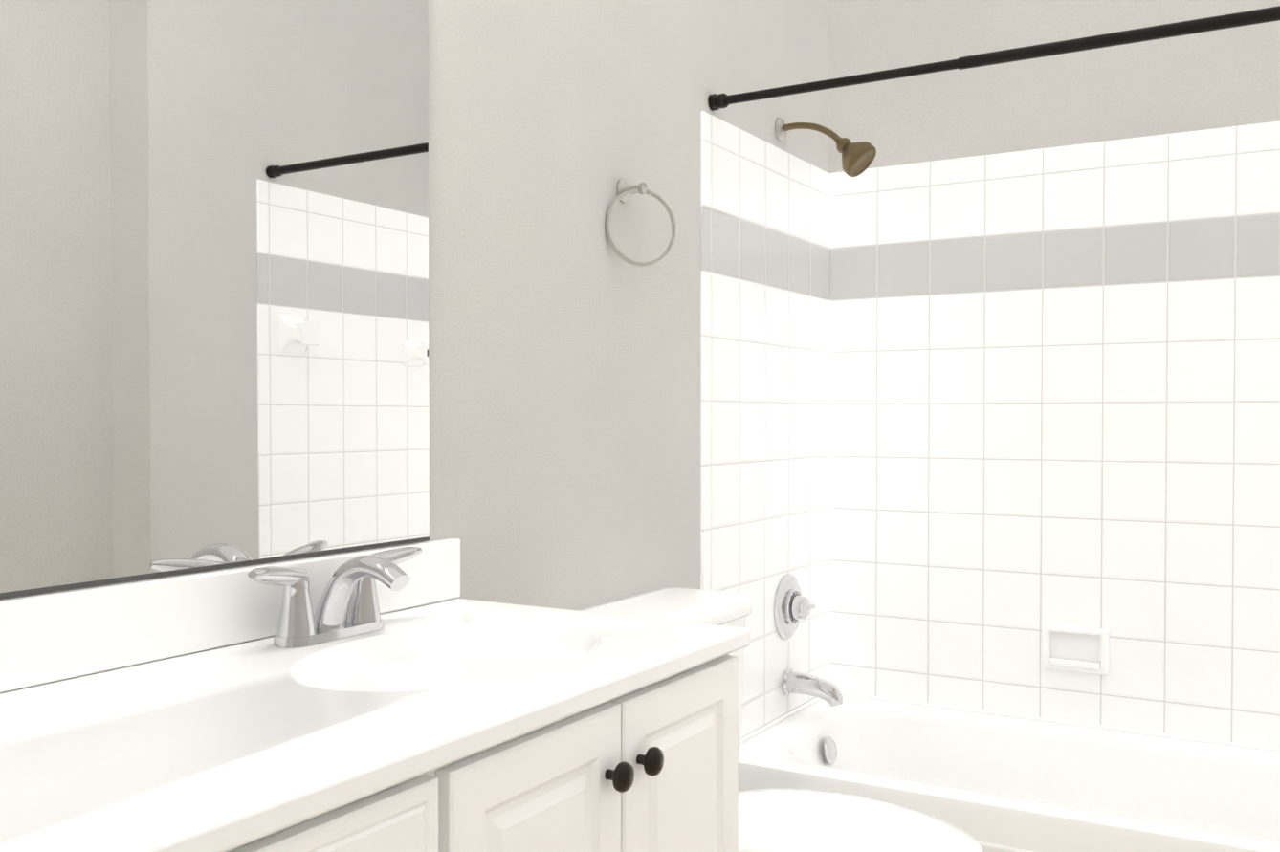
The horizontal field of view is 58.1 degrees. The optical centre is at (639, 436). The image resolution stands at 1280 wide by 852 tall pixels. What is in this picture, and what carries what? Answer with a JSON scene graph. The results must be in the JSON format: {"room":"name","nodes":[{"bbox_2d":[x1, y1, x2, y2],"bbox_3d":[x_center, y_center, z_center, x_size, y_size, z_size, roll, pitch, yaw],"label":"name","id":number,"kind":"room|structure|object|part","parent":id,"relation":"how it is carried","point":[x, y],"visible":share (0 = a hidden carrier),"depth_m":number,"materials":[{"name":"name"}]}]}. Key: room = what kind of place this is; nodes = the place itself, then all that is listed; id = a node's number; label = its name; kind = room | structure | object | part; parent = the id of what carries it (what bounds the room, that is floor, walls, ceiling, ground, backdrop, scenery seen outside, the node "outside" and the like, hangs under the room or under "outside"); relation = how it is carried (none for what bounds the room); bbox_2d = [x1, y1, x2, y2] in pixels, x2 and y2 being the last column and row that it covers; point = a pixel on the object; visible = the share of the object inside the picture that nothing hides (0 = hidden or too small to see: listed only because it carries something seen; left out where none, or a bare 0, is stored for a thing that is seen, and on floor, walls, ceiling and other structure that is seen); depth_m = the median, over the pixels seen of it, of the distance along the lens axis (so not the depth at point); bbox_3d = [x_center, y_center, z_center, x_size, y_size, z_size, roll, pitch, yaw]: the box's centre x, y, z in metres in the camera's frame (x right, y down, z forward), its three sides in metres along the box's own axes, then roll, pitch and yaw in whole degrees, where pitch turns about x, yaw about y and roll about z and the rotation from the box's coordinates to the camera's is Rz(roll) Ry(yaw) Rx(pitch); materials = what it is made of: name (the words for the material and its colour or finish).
{"room":"bathroom","nodes":[
{"label":"bathroom","id":0,"kind":"room"},
{"bbox_2d":[0,0,828,736],"bbox_3d":[-0.649,-0.191,1.493,0.120,2.720,4.733,1,1,31],"label":"wall","id":1,"kind":"structure","parent":0,"point":[564,350],"depth_m":2.26,"materials":[{"name":"paint"}]},
{"bbox_2d":[0,0,429,598],"bbox_3d":[-0.839,-0.363,1.043,0.009,1.093,1.930,1,1,31],"label":"mirror","id":2,"kind":"object","parent":1,"relation":"attached to","point":[212,283],"visible":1,"depth_m":1.50,"materials":[{"name":"clear glass"}]},
{"bbox_2d":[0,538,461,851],"bbox_3d":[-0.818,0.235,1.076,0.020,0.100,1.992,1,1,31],"label":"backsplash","id":3,"kind":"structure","parent":1,"relation":"attached to","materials":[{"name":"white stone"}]},
{"bbox_2d":[605,178,676,266],"bbox_3d":[0.002,-0.442,2.374,0.093,0.184,0.134,1,1,31],"label":"towel ring","id":4,"kind":"object","parent":1,"relation":"attached to","point":[625,190],"visible":1,"depth_m":2.38,"materials":[{"name":"silver metal"}]},
{"bbox_2d":[700,110,830,739],"bbox_3d":[0.351,-0.004,3.047,0.008,1.524,0.805,1,1,31],"label":"wall tile","id":5,"kind":"structure","parent":1,"relation":"attached to","point":[765,340],"depth_m":3.00,"materials":[{"name":"white tile"}]},
{"bbox_2d":[773,573,815,639],"bbox_3d":[0.427,0.464,3.113,0.062,0.176,0.176,1,1,31],"label":"tub valve","id":6,"kind":"object","parent":5,"relation":"attached to","point":[793,606],"visible":1,"depth_m":3.09,"materials":[{"name":"silver metal"}]},
{"bbox_3d":[0.431,0.464,3.111,0.048,0.068,0.068,1,1,31],"label":"knob","id":7,"kind":"part","parent":6,"relation":"part of","materials":[{"name":"silver metal"}]},
{"bbox_3d":[0.459,0.464,3.119,0.012,0.012,0.056,1,1,31],"label":"lever","id":8,"kind":"part","parent":6,"relation":"part of","materials":[{"name":"silver metal"}]},
{"bbox_2d":[781,668,843,706],"bbox_3d":[0.469,0.677,3.091,0.161,0.086,0.072,1,1,31],"label":"tub spout","id":9,"kind":"object","parent":5,"relation":"attached to","point":[825,690],"visible":1,"depth_m":3.08,"materials":[{"name":"silver metal"}]},
{"bbox_2d":[774,117,876,176],"bbox_3d":[0.487,-0.760,3.012,0.266,0.179,0.096,1,1,31],"label":"shower head","id":10,"kind":"object","parent":1,"relation":"attached to","point":[858,158],"visible":1,"depth_m":2.97},
{"bbox_3d":[0.449,-0.794,3.034,0.178,0.073,0.017,1,1,31],"label":"arm","id":11,"kind":"part","parent":10,"relation":"part of"},
{"bbox_2d":[707,5,1279,110],"bbox_3d":[0.825,-0.787,2.350,1.522,0.038,0.038,1,1,31],"label":"shower curtain rod","id":12,"kind":"object","parent":1,"relation":"attached to","point":[716,101],"visible":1,"depth_m":2.35,"materials":[{"name":"black metal"}]},
{"bbox_2d":[828,0,1279,173],"bbox_3d":[1.361,-0.214,2.980,1.810,2.720,0.120,1,1,31],"label":"wall","id":13,"kind":"structure","parent":0,"point":[1222,78],"depth_m":3.08,"materials":[{"name":"paint"}]},
{"bbox_2d":[829,121,1279,748],"bbox_3d":[1.206,-0.002,3.001,1.508,1.526,0.008,1,1,31],"label":"wall tile","id":14,"kind":"structure","parent":13,"relation":"attached to","point":[1055,387],"depth_m":3.04,"materials":[{"name":"white tile"}]},
{"bbox_2d":[1041,623,1109,675],"bbox_3d":[1.143,0.560,3.026,0.165,0.118,0.028,1,1,31],"label":"soap dish","id":15,"kind":"object","parent":14,"relation":"attached to","point":[1085,650],"visible":1,"depth_m":3.03,"materials":[{"name":"white ceramic"}]},
{"bbox_3d":[0.129,1.206,1.051,1.930,0.060,4.733,1,1,31],"label":"floor","id":16,"kind":"structure","parent":0,"visible":0},
{"bbox_2d":[0,538,750,851],"bbox_3d":[-0.578,0.675,0.940,0.577,1.007,1.992,1,1,31],"label":"bathroom vanity","id":17,"kind":"object","parent":16,"relation":"on","point":[394,699],"visible":1,"depth_m":1.29,"materials":[{"name":"white paint"}]},
{"bbox_3d":[-0.358,0.411,0.821,0.019,0.168,0.632,1,1,31],"label":"drawer","id":18,"kind":"part","parent":17,"relation":"part of","materials":[{"name":"white paint"}]},
{"bbox_2d":[247,546,422,647],"bbox_3d":[-0.382,0.219,1.566,0.162,0.115,0.316,1,1,31],"label":"faucet","id":19,"kind":"object","parent":17,"relation":"on","point":[347,614],"depth_m":1.56,"materials":[{"name":"silver metal"}]},
{"bbox_3d":[-0.108,0.689,1.244,0.019,0.738,0.311,1,1,31],"label":"door","id":20,"kind":"part","parent":17,"relation":"part of","materials":[{"name":"white paint"}]},
{"bbox_3d":[-0.024,0.394,1.332,0.031,0.035,0.035,1,1,31],"label":"knob","id":21,"kind":"part","parent":17,"relation":"part of","materials":[{"name":"brown metal"}]},
{"bbox_3d":[0.012,0.393,1.392,0.031,0.035,0.035,1,1,31],"label":"knob","id":22,"kind":"part","parent":17,"relation":"part of","materials":[{"name":"brown metal"}]},
{"bbox_3d":[0.053,0.685,1.515,0.019,0.738,0.313,1,1,31],"label":"door","id":23,"kind":"part","parent":17,"relation":"part of","materials":[{"name":"white paint"}]},
{"bbox_2d":[576,588,984,851],"bbox_3d":[0.262,0.748,2.168,0.760,0.822,0.492,1,1,31],"label":"toilet","id":24,"kind":"object","parent":16,"relation":"on","point":[781,820],"visible":0.42,"depth_m":2.15,"materials":[{"name":"white ceramic"}]},
{"bbox_3d":[0.030,0.358,2.300,0.220,0.046,0.492,1,1,31],"label":"tank lid","id":25,"kind":"part","parent":24,"relation":"part of","materials":[{"name":"white ceramic"}]},
{"bbox_3d":[0.355,0.726,2.112,0.544,0.030,0.396,1,1,31],"label":"lid","id":26,"kind":"part","parent":24,"relation":"part of","materials":[{"name":"white ceramic"}]},
{"bbox_2d":[738,691,1279,851],"bbox_3d":[1.008,0.955,2.684,1.506,0.391,0.763,1,1,31],"label":"bathtub","id":27,"kind":"object","parent":16,"relation":"on","point":[991,782],"visible":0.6,"depth_m":2.87,"materials":[{"name":"white ceramic"}]}
]}

